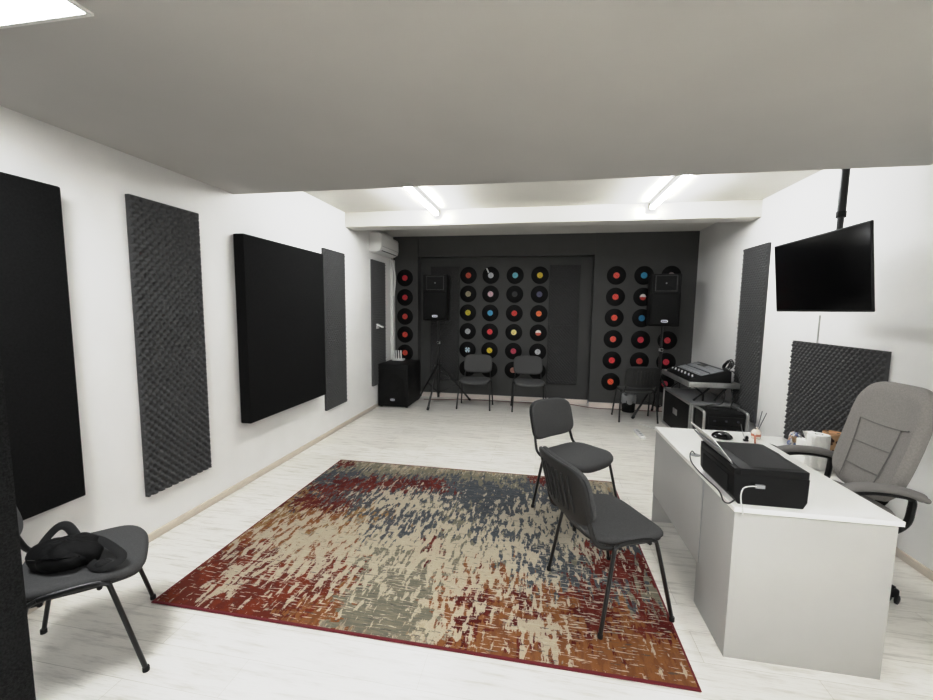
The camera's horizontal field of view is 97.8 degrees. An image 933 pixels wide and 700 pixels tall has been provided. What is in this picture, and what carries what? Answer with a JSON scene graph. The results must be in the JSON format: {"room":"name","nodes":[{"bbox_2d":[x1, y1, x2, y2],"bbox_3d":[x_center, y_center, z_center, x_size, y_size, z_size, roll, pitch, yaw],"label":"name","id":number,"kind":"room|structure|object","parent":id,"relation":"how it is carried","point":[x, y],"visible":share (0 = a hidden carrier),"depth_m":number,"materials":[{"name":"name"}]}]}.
{"room":"studio","nodes":[
{"label":"studio","id":0,"kind":"room"},
{"bbox_2d":[0,106,392,564],"bbox_3d":[-2.146,-0.241,3.212,0.120,3.050,8.982,2,6,10],"label":"wall","id":1,"kind":"structure","parent":0,"point":[93,178],"depth_m":2.72,"materials":[{"name":"white paint"}]},
{"bbox_2d":[0,172,85,519],"bbox_3d":[-2.328,0.044,1.606,0.099,1.705,1.316,2,6,10],"label":"panel","id":2,"kind":"object","parent":1,"relation":"attached to","point":[36,339],"visible":1,"depth_m":2.08,"materials":[{"name":"black fabric"}]},
{"bbox_2d":[125,194,204,350],"bbox_3d":[-2.110,-0.518,2.897,0.046,1.004,0.540,2,6,10],"label":"panel","id":3,"kind":"object","parent":1,"relation":"attached to","point":[164,240],"visible":1,"depth_m":2.84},
{"bbox_2d":[136,344,211,496],"bbox_3d":[-2.122,0.481,2.996,0.046,1.004,0.540,2,6,10],"label":"panel","id":4,"kind":"object","parent":1,"relation":"attached to","point":[172,382],"visible":1,"depth_m":2.94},
{"bbox_2d":[28,403,378,613],"bbox_3d":[-2.116,1.258,3.254,0.014,0.058,8.788,2,6,10],"label":"baseboard","id":5,"kind":"structure","parent":1,"relation":"attached to","point":[177,521],"depth_m":3.62,"materials":[{"name":"beige wood"}]},
{"bbox_2d":[233,233,325,423],"bbox_3d":[-1.855,-0.232,4.212,0.104,1.670,1.313,2,6,10],"label":"panel","id":6,"kind":"object","parent":1,"relation":"attached to","point":[279,287],"visible":1,"depth_m":3.97,"materials":[{"name":"black fabric"}]},
{"bbox_2d":[321,248,345,330],"bbox_3d":[-1.690,-0.760,5.222,0.046,1.004,0.540,2,6,10],"label":"panel","id":7,"kind":"object","parent":1,"relation":"attached to","point":[333,261],"visible":0.98,"depth_m":5.18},
{"bbox_2d":[325,329,346,410],"bbox_3d":[-1.703,0.239,5.322,0.046,1.004,0.540,2,6,10],"label":"panel","id":8,"kind":"object","parent":1,"relation":"attached to","point":[335,340],"visible":0.96,"depth_m":5.28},
{"bbox_2d":[370,259,385,323],"bbox_3d":[-1.433,-0.939,6.644,0.046,1.004,0.540,2,6,10],"label":"panel","id":9,"kind":"object","parent":1,"relation":"attached to","point":[377,268],"visible":1,"depth_m":6.58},
{"bbox_2d":[371,323,385,385],"bbox_3d":[-1.446,0.060,6.743,0.046,1.004,0.540,2,6,10],"label":"panel","id":10,"kind":"object","parent":1,"relation":"attached to","point":[378,336],"visible":0.8,"depth_m":6.63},
{"bbox_2d":[369,233,398,257],"bbox_3d":[-1.333,-1.693,6.618,0.207,0.285,0.770,2,6,10],"label":"air conditioner","id":11,"kind":"object","parent":1,"relation":"attached to","point":[380,244],"visible":1,"depth_m":6.36,"materials":[{"name":"white plastic"}]},
{"bbox_2d":[390,260,394,359],"bbox_3d":[-1.326,-0.388,7.331,0.050,2.427,0.110,2,6,10],"label":"trim","id":12,"kind":"structure","parent":1,"relation":"attached to","point":[392,298],"depth_m":7.25,"materials":[{"name":"white plastic"}]},
{"bbox_2d":[345,200,762,230],"bbox_3d":[0.876,-1.690,5.164,5.062,0.191,0.260,2,6,10],"label":"beam","id":13,"kind":"structure","parent":1,"relation":"attached to","point":[735,210],"depth_m":5.01,"materials":[{"name":"paint"}]},
{"bbox_2d":[0,0,932,193],"bbox_3d":[0.060,-1.247,0.635,5.062,0.436,4.903,2,6,10],"label":"ceiling","id":14,"kind":"structure","parent":0,"point":[231,96],"depth_m":1.76,"materials":[{"name":"paint"}]},
{"bbox_2d":[0,0,93,28],"bbox_3d":[-1.584,-1.092,1.108,0.600,0.008,0.600,2,6,10],"label":"recessed light","id":15,"kind":"object","parent":14,"relation":"in","point":[13,13],"visible":1,"depth_m":1.34,"materials":[{"name":"white plastic"}]},
{"bbox_2d":[27,396,932,699],"bbox_3d":[0.384,1.403,2.916,5.302,0.100,9.222,2,6,10],"label":"floor","id":16,"kind":"structure","parent":0,"point":[86,652],"depth_m":2.02,"materials":[{"name":"white wood"}]},
{"bbox_2d":[0,349,35,699],"bbox_3d":[-1.652,0.452,1.110,0.988,2.100,0.185,2,6,10],"label":"screen","id":17,"kind":"object","parent":16,"relation":"on","point":[16,667],"visible":1,"depth_m":1.04,"materials":[{"name":"black fabric"}]},
{"bbox_2d":[16,506,155,672],"bbox_3d":[-1.827,1.004,1.839,0.611,0.852,0.575,-3,7,-35],"label":"chair","id":18,"kind":"object","parent":16,"relation":"on","point":[39,587],"visible":0.54,"depth_m":1.77,"materials":[{"name":"black paint"}]},
{"bbox_2d":[25,521,126,573],"bbox_3d":[-1.713,0.874,1.802,0.410,0.154,0.197,0,6,-5],"label":"crossbody bag","id":19,"kind":"object","parent":18,"relation":"on","point":[76,549],"visible":1,"depth_m":1.77,"materials":[{"name":"black fabric"}]},
{"bbox_2d":[378,359,419,407],"bbox_3d":[-1.151,0.562,7.026,0.524,0.720,0.728,2,6,10],"label":"subwoofer","id":20,"kind":"object","parent":16,"relation":"on","point":[399,381],"visible":1,"depth_m":6.69,"materials":[{"name":"black paint"}]},
{"bbox_2d":[379,369,405,404],"bbox_3d":[-1.214,0.606,6.685,0.455,0.580,0.014,2,6,10],"label":"grille","id":21,"kind":"object","parent":20,"relation":"attached to","point":[392,382],"depth_m":6.68,"materials":[{"name":"black metal"}]},
{"bbox_2d":[151,460,701,691],"bbox_3d":[-0.168,1.325,3.061,2.792,0.012,2.180,2,6,10],"label":"area rug","id":22,"kind":"object","parent":16,"relation":"on","point":[447,559],"visible":0.98,"depth_m":2.47,"materials":[{"name":"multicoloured carpet"}]},
{"bbox_2d":[529,397,617,530],"bbox_3d":[0.854,0.874,3.364,0.575,0.852,0.611,-3,7,-36],"label":"chair","id":23,"kind":"object","parent":22,"relation":"on","point":[553,416],"visible":0.84,"depth_m":3.38,"materials":[{"name":"grey fabric"}]},
{"bbox_2d":[539,446,674,639],"bbox_3d":[0.730,0.980,2.283,0.611,0.852,0.575,-1,6,-16],"label":"chair","id":24,"kind":"object","parent":22,"relation":"on","point":[611,524],"visible":1,"depth_m":2.11,"materials":[{"name":"grey fabric"}]},
{"bbox_2d":[420,321,470,409],"bbox_3d":[-0.467,0.216,6.942,0.999,1.436,0.990,2,6,10],"label":"speaker stand","id":25,"kind":"object","parent":16,"relation":"on","point":[437,368],"visible":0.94,"depth_m":7.05,"materials":[{"name":"black paint"}]},
{"bbox_2d":[423,275,449,320],"bbox_3d":[-0.501,-0.899,6.981,0.413,0.779,0.387,2,6,8],"label":"loudspeaker","id":26,"kind":"object","parent":25,"relation":"on","point":[436,288],"visible":1,"depth_m":6.80,"materials":[{"name":"black paint"}]},
{"bbox_2d":[423,291,446,319],"bbox_3d":[-0.529,-0.748,6.817,0.395,0.470,0.024,2,6,8],"label":"grille","id":27,"kind":"object","parent":26,"relation":"attached to","point":[434,302],"depth_m":6.81,"materials":[{"name":"black metal"}]},
{"bbox_2d":[456,354,492,410],"bbox_3d":[0.162,0.527,6.883,0.575,0.852,0.611,2,6,10],"label":"chair","id":28,"kind":"object","parent":16,"relation":"on","point":[473,363],"visible":1,"depth_m":7.02,"materials":[{"name":"grey fabric"}]},
{"bbox_2d":[510,356,546,411],"bbox_3d":[1.032,0.550,6.763,0.575,0.852,0.611,1,6,4],"label":"chair","id":29,"kind":"object","parent":16,"relation":"on","point":[526,365],"visible":0.94,"depth_m":6.92,"materials":[{"name":"grey fabric"}]},
{"bbox_2d":[424,399,661,411],"bbox_3d":[1.319,0.943,7.091,4.221,0.014,0.241,2,6,10],"label":"cable","id":30,"kind":"object","parent":16,"relation":"on","point":[424,399],"visible":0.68,"depth_m":7.20,"materials":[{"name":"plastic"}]},
{"bbox_2d":[621,393,635,412],"bbox_3d":[2.648,0.861,6.649,0.243,0.297,0.245,2,6,10],"label":"waste bin","id":31,"kind":"object","parent":16,"relation":"on","point":[628,401],"visible":0.98,"depth_m":6.57,"materials":[{"name":"black paint"}]},
{"bbox_2d":[611,367,660,423],"bbox_3d":[2.550,0.636,6.088,0.575,0.852,0.611,1,6,6],"label":"chair","id":32,"kind":"object","parent":16,"relation":"on","point":[637,380],"visible":1,"depth_m":5.85,"materials":[{"name":"black fabric"}]},
{"bbox_2d":[631,326,666,418],"bbox_3d":[2.960,0.331,6.324,0.812,1.416,0.690,2,6,10],"label":"speaker stand","id":33,"kind":"object","parent":16,"relation":"on","point":[661,335],"visible":0.69,"depth_m":6.19,"materials":[{"name":"black paint"}]},
{"bbox_2d":[646,274,681,326],"bbox_3d":[2.953,-0.752,6.117,0.413,0.779,0.387,2,6,14],"label":"loudspeaker","id":34,"kind":"object","parent":33,"relation":"on","point":[664,290],"visible":1,"depth_m":5.94,"materials":[{"name":"black plastic"}]},
{"bbox_2d":[650,293,680,324],"bbox_3d":[2.908,-0.601,5.957,0.395,0.470,0.024,2,6,14],"label":"grille","id":35,"kind":"object","parent":34,"relation":"attached to","point":[664,307],"depth_m":5.95,"materials":[{"name":"black metal"}]},
{"bbox_2d":[661,387,739,428],"bbox_3d":[3.067,0.869,5.424,0.551,0.534,1.079,2,6,10],"label":"flight case","id":36,"kind":"object","parent":16,"relation":"on","point":[677,402],"visible":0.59,"depth_m":5.39,"materials":[{"name":"black paint"}]},
{"bbox_2d":[662,369,739,401],"bbox_3d":[3.085,0.474,5.467,0.576,0.260,1.126,2,6,10],"label":"keyboard stand","id":37,"kind":"object","parent":36,"relation":"on","point":[733,385],"visible":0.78,"depth_m":4.98,"materials":[{"name":"black paint"}]},
{"bbox_2d":[667,359,737,382],"bbox_3d":[3.098,0.220,5.385,0.534,0.298,0.977,2,6,10],"label":"mixing console","id":38,"kind":"object","parent":37,"relation":"on","point":[696,371],"depth_m":5.06,"materials":[{"name":"black plastic"}]},
{"bbox_2d":[690,404,749,431],"bbox_3d":[2.914,0.928,4.711,0.474,0.524,0.370,2,6,10],"label":"case","id":39,"kind":"object","parent":16,"relation":"on","point":[727,419],"visible":0.53,"depth_m":4.55,"materials":[{"name":"black paint"}]},
{"bbox_2d":[651,427,905,679],"bbox_3d":[1.660,1.034,2.474,0.666,0.754,1.313,2,6,10],"label":"office desk","id":40,"kind":"object","parent":16,"relation":"on","point":[809,587],"visible":0.89,"depth_m":1.86,"materials":[{"name":"white laminate"}]},
{"bbox_2d":[711,431,732,439],"bbox_3d":[1.814,0.601,2.886,0.132,0.039,0.132,2,6,10],"label":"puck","id":41,"kind":"object","parent":40,"relation":"on","point":[721,435],"visible":1,"depth_m":2.85,"materials":[{"name":"black"}]},
{"bbox_2d":[691,422,809,508],"bbox_3d":[1.394,0.557,2.054,0.384,0.280,0.414,2,6,10],"label":"printer","id":42,"kind":"object","parent":40,"relation":"on","point":[733,466],"visible":1,"depth_m":1.88,"materials":[{"name":"black plastic"}]},
{"bbox_2d":[751,410,766,438],"bbox_3d":[2.047,0.518,2.877,0.094,0.210,0.081,2,6,10],"label":"reed diffuser","id":43,"kind":"object","parent":40,"relation":"on","point":[755,430],"visible":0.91,"depth_m":2.86,"materials":[{"name":"beige"}]},
{"bbox_2d":[761,436,873,499],"bbox_3d":[2.834,1.101,3.486,0.424,0.390,1.170,2,6,10],"label":"base cabinet","id":44,"kind":"object","parent":16,"relation":"on","point":[777,441],"visible":0.07,"depth_m":3.78,"materials":[{"name":"white laminate"}]},
{"bbox_2d":[787,431,802,444],"bbox_3d":[2.989,0.814,3.691,0.212,0.142,0.109,-4,8,-41],"label":"snack packet","id":45,"kind":"object","parent":44,"relation":"on","point":[793,435],"visible":0.56,"depth_m":3.65,"materials":[{"name":"plastic"}]},
{"bbox_2d":[804,432,830,470],"bbox_3d":[2.761,0.796,3.196,0.144,0.272,0.160,3,6,21],"label":"paper towel roll","id":46,"kind":"object","parent":44,"relation":"on","point":[816,439],"visible":0.77,"depth_m":3.15,"materials":[{"name":"white paper"}]},
{"bbox_2d":[822,430,840,450],"bbox_3d":[2.933,0.792,3.269,0.132,0.270,0.132,2,6,10],"label":"container","id":47,"kind":"object","parent":44,"relation":"on","point":[835,435],"visible":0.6,"depth_m":3.22,"materials":[{"name":"cardboard"}]},
{"bbox_2d":[777,381,932,604],"bbox_3d":[2.330,0.803,2.516,0.653,1.221,0.694,2,6,10],"label":"armchair","id":48,"kind":"object","parent":16,"relation":"on","point":[887,431],"visible":0.51,"depth_m":2.39,"materials":[{"name":"grey fabric"}]},
{"bbox_2d":[421,256,592,399],"bbox_3d":[1.208,-0.636,7.215,5.302,2.972,0.120,2,6,10],"label":"wall","id":49,"kind":"structure","parent":0,"point":[501,383],"depth_m":7.24,"materials":[{"name":"grey paint"}]},
{"bbox_2d":[393,236,420,391],"bbox_3d":[-1.085,-0.619,7.469,0.462,2.829,0.194,2,6,10],"label":"trim","id":50,"kind":"structure","parent":49,"relation":"attached to","point":[407,258],"depth_m":7.33,"materials":[{"name":"grey paint"}]},
{"bbox_2d":[397,269,412,285],"bbox_3d":[-1.107,-1.294,7.305,0.302,0.302,0.005,2,6,10],"label":"vinyl record","id":51,"kind":"object","parent":50,"relation":"attached to","point":[404,277],"visible":1,"depth_m":7.30,"materials":[{"name":"black"}]},
{"bbox_2d":[397,289,412,305],"bbox_3d":[-1.111,-0.948,7.340,0.302,0.302,0.005,2,6,10],"label":"vinyl record","id":52,"kind":"object","parent":50,"relation":"attached to","point":[404,296],"visible":1,"depth_m":7.34,"materials":[{"name":"black"}]},
{"bbox_2d":[397,326,412,342],"bbox_3d":[-1.119,-0.282,7.406,0.302,0.302,0.005,2,6,10],"label":"vinyl record","id":53,"kind":"object","parent":50,"relation":"attached to","point":[404,334],"visible":1,"depth_m":7.41,"materials":[{"name":"black"}]},
{"bbox_2d":[397,308,412,324],"bbox_3d":[-1.115,-0.607,7.373,0.302,0.302,0.005,2,6,10],"label":"vinyl record","id":54,"kind":"object","parent":50,"relation":"attached to","point":[404,316],"visible":1,"depth_m":7.37,"materials":[{"name":"black"}]},
{"bbox_2d":[397,344,412,359],"bbox_3d":[-1.124,0.049,7.439,0.302,0.302,0.005,2,6,10],"label":"vinyl record","id":55,"kind":"object","parent":50,"relation":"attached to","point":[407,352],"visible":0.91,"depth_m":7.43,"materials":[{"name":"black"}]},
{"bbox_2d":[431,324,458,380],"bbox_3d":[-0.402,0.041,7.486,0.529,1.033,0.046,2,6,10],"label":"panel","id":56,"kind":"object","parent":49,"relation":"attached to","point":[449,333],"visible":0.88,"depth_m":7.46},
{"bbox_2d":[431,267,459,323],"bbox_3d":[-0.389,-0.988,7.384,0.529,1.033,0.046,2,6,10],"label":"panel","id":57,"kind":"object","parent":49,"relation":"attached to","point":[453,272],"visible":0.53,"depth_m":7.34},
{"bbox_2d":[459,342,475,356],"bbox_3d":[0.018,-0.004,7.426,0.302,0.302,0.005,2,6,10],"label":"vinyl record","id":58,"kind":"object","parent":49,"relation":"attached to","point":[466,348],"visible":0.98,"depth_m":7.42,"materials":[{"name":"black"}]},
{"bbox_2d":[460,304,475,320],"bbox_3d":[0.026,-0.676,7.359,0.302,0.302,0.005,2,6,10],"label":"vinyl record","id":59,"kind":"object","parent":49,"relation":"attached to","point":[467,312],"visible":1,"depth_m":7.36,"materials":[{"name":"black"}]},
{"bbox_2d":[460,285,475,301],"bbox_3d":[0.030,-1.010,7.326,0.302,0.302,0.005,2,6,10],"label":"vinyl record","id":60,"kind":"object","parent":49,"relation":"attached to","point":[467,293],"visible":1,"depth_m":7.33,"materials":[{"name":"black"}]},
{"bbox_2d":[460,323,475,339],"bbox_3d":[0.022,-0.340,7.393,0.302,0.302,0.005,2,6,10],"label":"vinyl record","id":61,"kind":"object","parent":49,"relation":"attached to","point":[467,330],"visible":1,"depth_m":7.39,"materials":[{"name":"black"}]},
{"bbox_2d":[460,267,476,283],"bbox_3d":[0.035,-1.338,7.293,0.302,0.302,0.005,2,6,10],"label":"vinyl record","id":62,"kind":"object","parent":49,"relation":"attached to","point":[468,275],"visible":1,"depth_m":7.29,"materials":[{"name":"black"}]},
{"bbox_2d":[481,342,497,357],"bbox_3d":[0.415,0.008,7.356,0.302,0.302,0.005,2,6,10],"label":"vinyl record","id":63,"kind":"object","parent":49,"relation":"attached to","point":[489,348],"visible":0.92,"depth_m":7.35,"materials":[{"name":"black"}]},
{"bbox_2d":[482,323,497,339],"bbox_3d":[0.420,-0.328,7.322,0.301,0.301,0.005,2,6,10],"label":"vinyl record","id":64,"kind":"object","parent":49,"relation":"attached to","point":[489,331],"visible":1,"depth_m":7.32,"materials":[{"name":"black"}]},
{"bbox_2d":[482,286,498,302],"bbox_3d":[0.428,-0.998,7.255,0.302,0.302,0.005,2,6,10],"label":"vinyl record","id":65,"kind":"object","parent":49,"relation":"attached to","point":[490,294],"visible":1,"depth_m":7.25,"materials":[{"name":"black"}]},
{"bbox_2d":[482,267,498,283],"bbox_3d":[0.432,-1.325,7.222,0.302,0.302,0.007,2,6,10],"label":"vinyl record","id":66,"kind":"object","parent":49,"relation":"attached to","point":[490,275],"visible":1,"depth_m":7.22,"materials":[{"name":"black"}]},
{"bbox_2d":[482,304,498,320],"bbox_3d":[0.424,-0.664,7.289,0.302,0.302,0.004,2,6,10],"label":"vinyl record","id":67,"kind":"object","parent":49,"relation":"attached to","point":[490,312],"visible":1,"depth_m":7.29,"materials":[{"name":"black"}]},
{"bbox_2d":[422,392,586,403],"bbox_3d":[0.630,0.869,7.403,3.026,0.080,0.022,2,6,10],"label":"baseboard","id":68,"kind":"structure","parent":49,"relation":"attached to","point":[434,394],"depth_m":7.41,"materials":[{"name":"beige"}]},
{"bbox_2d":[418,233,595,257],"bbox_3d":[0.648,-1.798,7.048,3.026,0.355,0.182,2,6,10],"label":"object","id":69,"kind":"structure","parent":49,"relation":"attached to","point":[572,244],"depth_m":6.95,"materials":[{"name":"grey paint"}]},
{"bbox_2d":[505,362,519,377],"bbox_3d":[0.834,0.362,7.314,0.302,0.302,0.005,2,6,10],"label":"vinyl record","id":70,"kind":"object","parent":49,"relation":"attached to","point":[509,368],"visible":0.73,"depth_m":7.32,"materials":[{"name":"black"}]},
{"bbox_2d":[505,324,521,340],"bbox_3d":[0.843,-0.315,7.247,0.301,0.301,0.005,2,6,10],"label":"vinyl record","id":71,"kind":"object","parent":49,"relation":"attached to","point":[513,332],"visible":1,"depth_m":7.25,"materials":[{"name":"black"}]},
{"bbox_2d":[505,343,521,359],"bbox_3d":[0.839,0.021,7.281,0.302,0.302,0.005,2,6,10],"label":"vinyl record","id":72,"kind":"object","parent":49,"relation":"attached to","point":[512,350],"visible":0.98,"depth_m":7.28,"materials":[{"name":"black"}]},
{"bbox_2d":[506,286,522,302],"bbox_3d":[0.851,-0.985,7.181,0.302,0.302,0.004,2,6,10],"label":"vinyl record","id":73,"kind":"object","parent":49,"relation":"attached to","point":[514,294],"visible":1,"depth_m":7.18,"materials":[{"name":"black"}]},
{"bbox_2d":[506,305,522,321],"bbox_3d":[0.847,-0.651,7.214,0.302,0.302,0.005,2,6,10],"label":"vinyl record","id":74,"kind":"object","parent":49,"relation":"attached to","point":[514,313],"visible":1,"depth_m":7.21,"materials":[{"name":"black"}]},
{"bbox_2d":[507,267,523,283],"bbox_3d":[0.856,-1.313,7.148,0.302,0.302,0.004,2,6,10],"label":"vinyl record","id":75,"kind":"object","parent":49,"relation":"attached to","point":[515,275],"visible":1,"depth_m":7.15,"materials":[{"name":"black"}]},
{"bbox_2d":[529,343,545,358],"bbox_3d":[1.261,0.034,7.206,0.302,0.302,0.005,2,6,10],"label":"vinyl record","id":76,"kind":"object","parent":49,"relation":"attached to","point":[537,349],"visible":0.91,"depth_m":7.20,"materials":[{"name":"black"}]},
{"bbox_2d":[530,324,546,340],"bbox_3d":[1.265,-0.302,7.173,0.302,0.302,0.004,2,6,10],"label":"vinyl record","id":77,"kind":"object","parent":49,"relation":"attached to","point":[538,332],"visible":1,"depth_m":7.17,"materials":[{"name":"black"}]},
{"bbox_2d":[530,305,547,321],"bbox_3d":[1.269,-0.638,7.139,0.302,0.302,0.005,2,6,10],"label":"vinyl record","id":78,"kind":"object","parent":49,"relation":"attached to","point":[538,313],"visible":1,"depth_m":7.14,"materials":[{"name":"black"}]},
{"bbox_2d":[531,286,547,302],"bbox_3d":[1.274,-0.973,7.106,0.302,0.302,0.004,2,6,10],"label":"vinyl record","id":79,"kind":"object","parent":49,"relation":"attached to","point":[539,294],"visible":1,"depth_m":7.10,"materials":[{"name":"black"}]},
{"bbox_2d":[531,266,548,283],"bbox_3d":[1.278,-1.300,7.073,0.302,0.302,0.005,2,6,10],"label":"vinyl record","id":80,"kind":"object","parent":49,"relation":"attached to","point":[539,275],"visible":1,"depth_m":7.07,"materials":[{"name":"black"}]},
{"bbox_2d":[546,325,577,384],"bbox_3d":[1.673,0.086,7.117,0.513,1.033,0.046,2,6,10],"label":"panel","id":81,"kind":"object","parent":49,"relation":"attached to","point":[562,346],"visible":1,"depth_m":7.10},
{"bbox_2d":[548,265,580,325],"bbox_3d":[1.686,-0.943,7.014,0.513,1.033,0.046,2,6,10],"label":"panel","id":82,"kind":"object","parent":49,"relation":"attached to","point":[564,284],"visible":1,"depth_m":7.00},
{"bbox_2d":[587,231,699,404],"bbox_3d":[2.895,-0.502,6.764,1.574,2.822,0.194,2,6,10],"label":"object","id":83,"kind":"structure","parent":49,"relation":"attached to","point":[630,251],"depth_m":6.65,"materials":[{"name":"grey paint"}]},
{"bbox_2d":[601,373,619,389],"bbox_3d":[2.424,0.533,6.847,0.302,0.302,0.005,2,6,10],"label":"vinyl record","id":84,"kind":"object","parent":83,"relation":"attached to","point":[609,381],"visible":0.98,"depth_m":6.84,"materials":[{"name":"black"}]},
{"bbox_2d":[602,351,620,368],"bbox_3d":[2.433,0.172,6.810,0.302,0.302,0.005,2,6,10],"label":"vinyl record","id":85,"kind":"object","parent":83,"relation":"attached to","point":[611,360],"visible":1,"depth_m":6.81,"materials":[{"name":"black plastic"}]},
{"bbox_2d":[604,330,621,347],"bbox_3d":[2.440,-0.181,6.774,0.302,0.302,0.005,2,6,10],"label":"vinyl record","id":86,"kind":"object","parent":83,"relation":"attached to","point":[612,338],"visible":1,"depth_m":6.77,"materials":[{"name":"black plastic"}]},
{"bbox_2d":[605,309,623,326],"bbox_3d":[2.447,-0.534,6.739,0.302,0.302,0.005,2,6,10],"label":"vinyl record","id":87,"kind":"object","parent":83,"relation":"attached to","point":[613,317],"visible":1,"depth_m":6.74,"materials":[{"name":"black plastic"}]},
{"bbox_2d":[606,288,624,305],"bbox_3d":[2.455,-0.875,6.704,0.301,0.301,0.005,2,6,10],"label":"vinyl record","id":88,"kind":"object","parent":83,"relation":"attached to","point":[614,296],"visible":1,"depth_m":6.70,"materials":[{"name":"black plastic"}]},
{"bbox_2d":[607,266,625,284],"bbox_3d":[2.459,-1.223,6.670,0.302,0.302,0.005,2,6,10],"label":"vinyl record","id":89,"kind":"object","parent":83,"relation":"attached to","point":[616,275],"visible":1,"depth_m":6.67,"materials":[{"name":"black plastic"}]},
{"bbox_2d":[588,402,661,410],"bbox_3d":[2.853,0.952,6.813,1.560,0.088,0.022,2,6,10],"label":"baseboard","id":90,"kind":"structure","parent":83,"relation":"attached to","point":[591,404],"depth_m":6.87,"materials":[{"name":"beige"}]},
{"bbox_2d":[630,352,648,366],"bbox_3d":[2.862,0.185,6.734,0.301,0.301,0.005,2,6,10],"label":"vinyl record","id":91,"kind":"object","parent":83,"relation":"attached to","point":[639,359],"visible":0.91,"depth_m":6.73,"materials":[{"name":"black"}]},
{"bbox_2d":[632,309,646,326],"bbox_3d":[2.871,-0.521,6.664,0.302,0.302,0.004,2,6,10],"label":"vinyl record","id":92,"kind":"object","parent":83,"relation":"attached to","point":[639,317],"visible":0.94,"depth_m":6.67,"materials":[{"name":"black"}]},
{"bbox_2d":[631,331,649,348],"bbox_3d":[2.867,-0.168,6.699,0.302,0.302,0.005,2,6,10],"label":"vinyl record","id":93,"kind":"object","parent":83,"relation":"attached to","point":[639,339],"visible":1,"depth_m":6.70,"materials":[{"name":"black plastic"}]},
{"bbox_2d":[633,288,647,305],"bbox_3d":[2.876,-0.863,6.630,0.302,0.302,0.004,2,6,10],"label":"vinyl record","id":94,"kind":"object","parent":83,"relation":"attached to","point":[640,297],"visible":0.91,"depth_m":6.63,"materials":[{"name":"black"}]},
{"bbox_2d":[634,266,653,284],"bbox_3d":[2.880,-1.210,6.595,0.302,0.302,0.004,2,6,10],"label":"vinyl record","id":95,"kind":"object","parent":83,"relation":"attached to","point":[642,274],"visible":0.95,"depth_m":6.60,"materials":[{"name":"black plastic"}]},
{"bbox_2d":[656,353,675,369],"bbox_3d":[3.268,0.198,6.662,0.301,0.301,0.005,2,6,10],"label":"vinyl record","id":96,"kind":"object","parent":83,"relation":"attached to","point":[668,360],"visible":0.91,"depth_m":6.66,"materials":[{"name":"black"}]},
{"bbox_2d":[657,331,676,349],"bbox_3d":[3.272,-0.156,6.627,0.302,0.302,0.005,2,6,10],"label":"vinyl record","id":97,"kind":"object","parent":83,"relation":"attached to","point":[669,338],"visible":0.97,"depth_m":6.62,"materials":[{"name":"black"}]},
{"bbox_2d":[662,266,680,273],"bbox_3d":[3.285,-1.198,6.523,0.302,0.302,0.004,2,6,10],"label":"vinyl record","id":98,"kind":"object","parent":83,"relation":"attached to","point":[670,269],"visible":0.28,"depth_m":6.51,"materials":[{"name":"black"}]},
{"bbox_2d":[303,170,820,236],"bbox_3d":[0.855,-1.832,5.019,5.062,0.120,4.079,2,6,10],"label":"ceiling","id":99,"kind":"structure","parent":0,"point":[759,185],"depth_m":4.55,"materials":[{"name":"paint"}]},
{"bbox_2d":[404,187,438,215],"bbox_3d":[-0.511,-1.689,4.480,0.058,0.093,1.464,2,6,10],"label":"tube light","id":100,"kind":"object","parent":99,"relation":"attached to","point":[416,192],"visible":0.53,"depth_m":4.56,"materials":[{"name":"white plastic"}]},
{"bbox_2d":[650,175,691,209],"bbox_3d":[2.038,-1.612,4.029,0.058,0.093,1.464,2,6,10],"label":"tube light","id":101,"kind":"object","parent":99,"relation":"attached to","point":[677,181],"visible":0.59,"depth_m":4.09,"materials":[{"name":"white plastic"}]},
{"bbox_2d":[835,169,849,229],"bbox_3d":[2.577,-0.980,2.766,0.170,1.087,0.244,2,6,10],"label":"pole","id":102,"kind":"object","parent":99,"relation":"attached to","point":[841,213],"visible":0.25,"depth_m":2.79,"materials":[{"name":"metal"}]},
{"bbox_2d":[775,220,874,311],"bbox_3d":[2.462,-0.531,2.834,0.111,0.525,0.988,2,6,10],"label":"television","id":103,"kind":"object","parent":102,"relation":"attached to","point":[832,271],"visible":1,"depth_m":2.70,"materials":[{"name":"black plastic"}]},
{"bbox_2d":[691,164,932,570],"bbox_3d":[2.954,-0.087,2.308,0.120,3.050,8.982,2,6,10],"label":"wall","id":104,"kind":"structure","parent":0,"point":[899,200],"depth_m":3.27,"materials":[{"name":"white paint"}]},
{"bbox_2d":[660,375,673,392],"bbox_3d":[3.263,0.559,6.698,0.302,0.302,0.005,2,6,10],"label":"vinyl record","id":105,"kind":"object","parent":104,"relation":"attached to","point":[668,381],"visible":0.38,"depth_m":6.69,"materials":[{"name":"black"}]},
{"bbox_2d":[732,332,763,422],"bbox_3d":[3.301,0.305,4.809,0.046,1.004,0.540,2,6,10],"label":"panel","id":106,"kind":"object","parent":104,"relation":"attached to","point":[749,347],"visible":0.83,"depth_m":4.73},
{"bbox_2d":[737,242,771,334],"bbox_3d":[3.313,-0.690,4.710,0.046,1.004,0.540,2,6,10],"label":"panel","id":107,"kind":"object","parent":104,"relation":"attached to","point":[756,261],"visible":1,"depth_m":4.65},
{"bbox_2d":[783,390,849,439],"bbox_3d":[3.051,0.683,3.467,0.046,0.484,1.090,2,6,10],"label":"panel","id":108,"kind":"object","parent":104,"relation":"attached to","point":[806,413],"visible":0.44,"depth_m":3.63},
{"bbox_2d":[788,340,891,409],"bbox_3d":[3.058,0.201,3.419,0.046,0.484,1.090,2,6,10],"label":"panel","id":109,"kind":"object","parent":104,"relation":"attached to","point":[833,374],"visible":0.89,"depth_m":3.35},
{"bbox_2d":[895,547,932,580],"bbox_3d":[2.852,1.409,2.373,0.014,0.058,8.788,2,6,10],"label":"baseboard","id":110,"kind":"structure","parent":104,"relation":"attached to","point":[900,554],"depth_m":2.62,"materials":[{"name":"beige wood"}]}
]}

